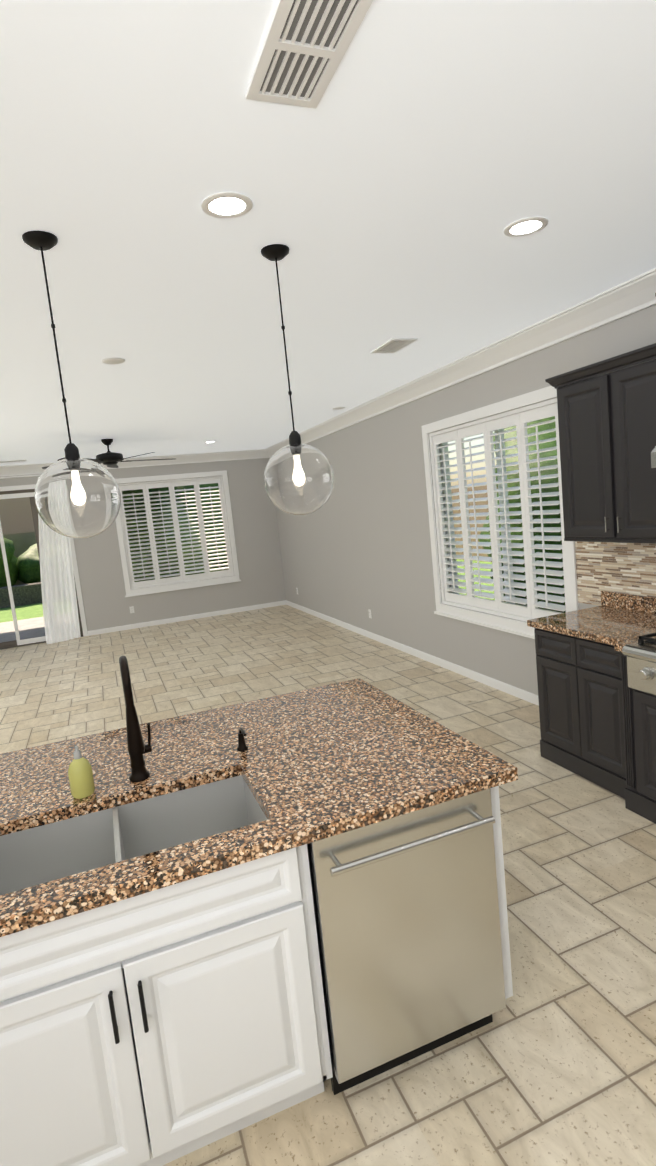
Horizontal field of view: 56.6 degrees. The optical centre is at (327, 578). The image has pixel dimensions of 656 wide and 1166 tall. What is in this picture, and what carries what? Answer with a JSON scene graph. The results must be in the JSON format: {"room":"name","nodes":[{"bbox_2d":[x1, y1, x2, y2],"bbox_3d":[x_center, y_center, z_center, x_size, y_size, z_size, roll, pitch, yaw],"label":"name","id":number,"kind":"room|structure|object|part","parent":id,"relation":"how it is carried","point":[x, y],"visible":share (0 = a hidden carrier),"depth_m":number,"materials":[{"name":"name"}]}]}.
{"room":"kitchen","nodes":[
{"label":"kitchen","id":0,"kind":"room"},
{"bbox_2d":[0,458,285,632],"bbox_3d":[-5.230,-0.313,9.787,9.600,2.880,0.200,-8,7,-20],"label":"wall","id":1,"kind":"structure","parent":0,"point":[107,603],"depth_m":10.83,"materials":[{"name":"grey paint"}]},
{"bbox_2d":[0,474,80,643],"bbox_3d":[-6.138,-0.079,9.194,4.540,2.718,0.287,-8,7,-20],"label":"curtain","id":2,"kind":"object","parent":1,"relation":"hanging from","point":[60,611],"visible":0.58,"depth_m":9.84,"materials":[{"name":"white fabric"}]},
{"bbox_3d":[-4.404,-0.299,9.814,0.610,2.658,0.238,-8,7,-20],"label":"panel","id":3,"kind":"part","parent":2,"relation":"part of","materials":[{"name":"white fabric"}]},
{"bbox_2d":[0,484,87,648],"bbox_3d":[-6.099,-0.026,9.441,4.110,2.570,0.168,-8,7,-20],"label":"sliding door","id":4,"kind":"structure","parent":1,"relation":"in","point":[19,491],"depth_m":9.87,"materials":[{"name":"glass"},{"name":"white painted aluminium"}]},
{"bbox_2d":[0,449,263,475],"bbox_3d":[-5.373,-1.638,9.447,9.060,0.152,0.125,-8,7,-20],"label":"crown molding","id":5,"kind":"structure","parent":1,"relation":"attached to","point":[26,469],"depth_m":10.41,"materials":[{"name":"white"}]},
{"bbox_2d":[115,470,240,596],"bbox_3d":[-2.635,-0.801,10.650,2.018,2.000,0.112,-8,7,-20],"label":"window shutters","id":6,"kind":"object","parent":1,"relation":"attached to","point":[145,486],"visible":0.98,"depth_m":10.65,"materials":[{"name":"white wood"}]},
{"bbox_2d":[87,600,285,635],"bbox_3d":[-2.418,0.692,10.833,3.488,0.082,0.013,-8,7,-20],"label":"baseboard","id":7,"kind":"structure","parent":1,"relation":"attached to","point":[202,615],"depth_m":10.78,"materials":[{"name":"white wood"}]},
{"bbox_2d":[0,605,655,1165],"bbox_3d":[-2.622,1.672,3.539,9.200,0.060,13.600,-8,7,-20],"label":"floor","id":8,"kind":"structure","parent":0,"point":[552,1063],"depth_m":2.50,"materials":[{"name":"tile"}]},
{"bbox_2d":[0,778,515,1165],"bbox_3d":[-0.777,1.191,2.047,2.509,0.879,1.191,-8,7,-20],"label":"kitchen island","id":9,"kind":"object","parent":8,"relation":"on","point":[162,1006],"depth_m":1.58,"materials":[{"name":"white paint"}]},
{"bbox_2d":[0,678,517,929],"bbox_3d":[-0.819,0.734,2.010,2.570,0.040,1.210,-8,7,-20],"label":"island countertop","id":10,"kind":"structure","parent":9,"relation":"on","point":[316,761],"depth_m":2.04,"materials":[{"name":"brown stone"}]},
{"bbox_2d":[68,746,94,798],"bbox_3d":[-0.814,0.630,1.998,0.073,0.165,0.074,-8,7,-20],"label":"soap bottle","id":11,"kind":"object","parent":10,"relation":"on","point":[81,778],"visible":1,"depth_m":1.97,"materials":[{"name":"yellow plastic"}]},
{"bbox_2d":[0,775,267,894],"bbox_3d":[-0.607,0.872,1.796,0.864,0.220,0.444,-8,7,-20],"label":"sink basin","id":12,"kind":"object","parent":10,"relation":"in","point":[34,856],"visible":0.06,"depth_m":1.99,"materials":[{"name":"grey metal"}]},
{"bbox_2d":[119,656,247,781],"bbox_3d":[-0.478,0.446,2.060,0.425,0.447,0.256,-8,7,-20],"label":"faucet","id":13,"kind":"object","parent":10,"relation":"on","point":[137,748],"visible":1,"depth_m":1.90,"materials":[{"name":"black metal"}]},
{"bbox_2d":[236,727,247,751],"bbox_3d":[-0.309,0.590,2.217,0.042,0.091,0.106,-8,7,-20],"label":"soap dispenser","id":14,"kind":"object","parent":10,"relation":"on","point":[242,746],"depth_m":2.24,"materials":[{"name":"black metal"}]},
{"bbox_2d":[307,788,505,1094],"bbox_3d":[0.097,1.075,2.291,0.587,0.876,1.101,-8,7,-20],"label":"dishwasher","id":15,"kind":"object","parent":9,"relation":"in","point":[406,911],"visible":0.54,"depth_m":1.82,"materials":[{"name":"silver metal"}]},
{"bbox_3d":[0.247,0.762,1.763,0.527,0.022,0.059,-8,7,-20],"label":"handle","id":16,"kind":"part","parent":15,"relation":"part of","materials":[{"name":"silver metal"}]},
{"bbox_2d":[527,623,630,810],"bbox_3d":[1.769,0.735,3.681,0.681,0.879,0.823,-8,7,-20],"label":"base cabinet","id":17,"kind":"object","parent":8,"relation":"on","point":[597,714],"depth_m":3.57,"materials":[{"name":"grey wood"}]},
{"bbox_2d":[527,607,655,650],"bbox_3d":[1.696,0.283,3.628,0.710,0.040,0.841,-8,7,-20],"label":"countertop","id":18,"kind":"structure","parent":17,"relation":"on","point":[619,626],"depth_m":3.63,"materials":[{"name":"brown stone"}]},
{"bbox_2d":[622,632,655,694],"bbox_3d":[2.003,0.430,2.764,0.717,0.255,0.996,-8,7,-20],"label":"range","id":19,"kind":"object","parent":17,"relation":"in","point":[640,654],"visible":1,"depth_m":3.04,"materials":[{"name":"silver metal"}]},
{"bbox_2d":[623,683,655,823],"bbox_3d":[2.095,0.898,2.839,0.700,0.695,1.004,-8,7,-20],"label":"base cabinet","id":20,"kind":"object","parent":8,"relation":"on","point":[641,706],"depth_m":3.13,"materials":[{"name":"grey wood"}]},
{"bbox_2d":[0,0,655,465],"bbox_3d":[-2.919,-1.262,3.183,9.600,0.120,14.000,-8,7,-20],"label":"ceiling","id":21,"kind":"structure","parent":0,"point":[410,168],"depth_m":2.25,"materials":[{"name":"white paint"}]},
{"bbox_2d":[0,459,26,462],"bbox_3d":[-4.658,-1.722,8.966,0.400,0.011,0.200,-8,7,-20],"label":"ceiling vent","id":22,"kind":"object","parent":21,"relation":"in","point":[23,460],"depth_m":8.96,"materials":[{"name":"white"}]},
{"bbox_2d":[22,231,120,538],"label":"pendant lights","id":23,"kind":"object","parent":21,"relation":"hanging from","point":[76,496],"depth_m":2.29,"materials":[{"name":"clear glass"}]},
{"bbox_3d":[-0.983,-0.313,2.402,0.316,0.313,0.316,-8,7,-20],"label":"globe","id":24,"kind":"part","parent":23,"relation":"part of","materials":[{"name":"clear glass"}]},
{"bbox_2d":[42,439,173,468],"bbox_3d":[-2.801,-1.613,7.826,1.675,0.324,1.638,-8,7,-20],"label":"ceiling fan","id":25,"kind":"object","parent":21,"relation":"hanging from","point":[109,458],"visible":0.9,"depth_m":7.69,"materials":[{"name":"black metal"}]},
{"bbox_3d":[-2.796,-1.606,7.766,0.330,0.324,0.330,-8,7,-20],"label":"motor","id":26,"kind":"part","parent":25,"relation":"part of","materials":[{"name":"black metal"}]},
{"bbox_2d":[101,357,124,364],"bbox_3d":[-1.438,-1.452,4.078,0.155,0.013,0.155,-9,8,-26],"label":"disc","id":27,"kind":"object","parent":21,"relation":"attached to","point":[113,360],"depth_m":4.05,"materials":[{"name":"white"}]},
{"bbox_2d":[201,192,252,218],"bbox_3d":[-0.360,-1.330,2.166,0.182,0.010,0.189,-8,7,-20],"label":"recessed light","id":28,"kind":"object","parent":21,"relation":"in","point":[226,205],"depth_m":2.17,"materials":[{"name":"white"}]},
{"bbox_2d":[261,244,333,514],"label":"pendant lights","id":29,"kind":"object","parent":21,"relation":"hanging from","point":[299,478],"depth_m":2.61,"materials":[{"name":"clear glass"}]},
{"bbox_3d":[-0.129,-0.438,2.719,0.316,0.313,0.316,-8,7,-20],"label":"globe","id":30,"kind":"part","parent":29,"relation":"part of","materials":[{"name":"clear glass"}]},
{"bbox_2d":[245,0,373,108],"bbox_3d":[-0.055,-1.275,1.464,0.200,0.011,0.400,-8,7,-20],"label":"ceiling vent","id":31,"kind":"object","parent":21,"relation":"in","point":[305,46],"depth_m":1.46,"materials":[{"name":"white metal"}]},
{"bbox_2d":[332,407,344,409],"bbox_3d":[0.127,-1.976,7.083,0.155,0.013,0.155,-9,8,-26],"label":"disc","id":32,"kind":"object","parent":21,"relation":"attached to","point":[335,408],"depth_m":7.05,"materials":[{"name":"white"}]},
{"bbox_2d":[371,338,417,352],"bbox_3d":[0.476,-1.689,4.426,0.200,0.011,0.360,-8,7,-20],"label":"ceiling vent","id":33,"kind":"object","parent":21,"relation":"in","point":[393,345],"depth_m":4.40,"materials":[{"name":"white metal"}]},
{"bbox_2d":[504,216,547,236],"bbox_3d":[0.845,-1.504,2.599,0.187,0.010,0.187,-8,7,-20],"label":"recessed light","id":34,"kind":"object","parent":21,"relation":"in","point":[523,227],"depth_m":2.61,"materials":[{"name":"white"}]},
{"bbox_2d":[276,304,655,694],"bbox_3d":[1.597,-0.418,4.982,0.200,2.880,13.600,-8,7,-20],"label":"wall","id":35,"kind":"structure","parent":0,"point":[355,547],"depth_m":6.73,"materials":[{"name":"grey paint"}]},
{"bbox_2d":[129,588,371,618],"bbox_3d":[-1.422,0.505,9.143,2.790,0.115,3.840,-8,7,-20],"label":"outlet","id":36,"kind":"object","parent":35,"relation":"attached to","point":[132,610],"visible":1,"depth_m":10.45,"materials":[{"name":"white plastic"}]},
{"bbox_2d":[285,600,538,705],"bbox_3d":[0.592,0.752,7.841,0.013,0.082,7.740,-8,7,-20],"label":"baseboard","id":37,"kind":"structure","parent":35,"relation":"attached to","point":[530,697],"depth_m":6.39,"materials":[{"name":"white"}]},
{"bbox_2d":[264,268,655,457],"bbox_3d":[1.309,-1.744,4.762,0.125,0.152,13.600,-8,7,-20],"label":"crown molding","id":38,"kind":"structure","parent":35,"relation":"attached to","point":[630,296],"depth_m":4.55,"materials":[{"name":"white wood"}]},
{"bbox_2d":[421,386,578,638],"bbox_3d":[1.456,-0.506,5.240,0.220,1.890,2.012,-8,7,-20],"label":"window","id":39,"kind":"structure","parent":35,"relation":"in","point":[519,418],"depth_m":5.17,"materials":[{"name":"white wood"}]},
{"bbox_2d":[549,343,655,543],"bbox_3d":[1.784,-0.749,3.536,0.350,1.012,0.875,-8,7,-20],"label":"upper cabinet","id":40,"kind":"object","parent":35,"relation":"attached to","point":[607,431],"depth_m":3.49,"materials":[{"name":"grey wood"}]},
{"bbox_2d":[575,541,655,605],"bbox_3d":[2.522,-0.270,2.239,0.010,1.240,4.410,-8,7,-20],"label":"tile backsplash","id":41,"kind":"structure","parent":35,"relation":"attached to","point":[628,568],"depth_m":4.02,"materials":[{"name":"tile"}]},
{"bbox_2d":[599,591,655,614],"bbox_3d":[2.602,0.295,2.188,0.024,0.100,4.170,-8,7,-20],"label":"backsplash","id":42,"kind":"structure","parent":35,"relation":"attached to","point":[608,599],"depth_m":3.90,"materials":[{"name":"brown stone"}]},
{"bbox_2d":[651,446,655,467],"bbox_3d":[2.011,-0.510,2.625,0.602,0.684,0.950,-8,7,-20],"label":"range hood","id":43,"kind":"object","parent":35,"relation":"attached to","point":[653,458],"visible":1,"depth_m":2.95,"materials":[{"name":"silver metal"}]},
{"label":"outside","id":44,"kind":"structure","parent":0,"visible":0},
{"bbox_2d":[0,559,494,622],"bbox_3d":[-3.091,0.924,10.601,45.000,0.055,60.000,-8,7,-20],"label":"ground","id":45,"kind":"structure","parent":44,"point":[29,611],"depth_m":14.39,"materials":[{"name":"green plant"}]},
{"bbox_2d":[0,497,34,534],"bbox_3d":[-1.077,-2.654,15.372,31.000,5.465,36.000,-8,7,-20],"label":"house","id":46,"kind":"structure","parent":45,"relation":"on","point":[16,515],"depth_m":21.76,"materials":[{"name":"beige paint"}]},
{"bbox_2d":[0,582,41,608],"bbox_3d":[-8.788,0.527,16.227,6.400,0.515,0.600,-8,7,-20],"label":"planter","id":47,"kind":"object","parent":45,"relation":"on","point":[27,594],"depth_m":16.17,"materials":[{"name":"grey concrete"}]},
{"bbox_2d":[0,617,82,649],"bbox_3d":[-6.669,-0.357,11.326,7.000,3.015,3.700,-8,7,-20],"label":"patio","id":48,"kind":"structure","parent":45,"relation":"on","point":[31,627],"depth_m":11.73,"materials":[{"name":"concrete"}]},
{"bbox_2d":[3,485,497,585],"bbox_3d":[-6.242,0.772,6.267,26.200,1.915,26.200,-8,7,-20],"label":"fence","id":49,"kind":"object","parent":45,"relation":"on","point":[23,542],"depth_m":16.50,"materials":[{"name":"paint"}]},
{"bbox_2d":[0,416,565,612],"bbox_3d":[-1.391,-2.076,10.791,14.651,6.016,20.458,-8,7,-20],"label":"shrubs","id":50,"kind":"object","parent":45,"relation":"on","point":[24,567],"depth_m":12.12,"materials":[{"name":"green plant"}]}
]}

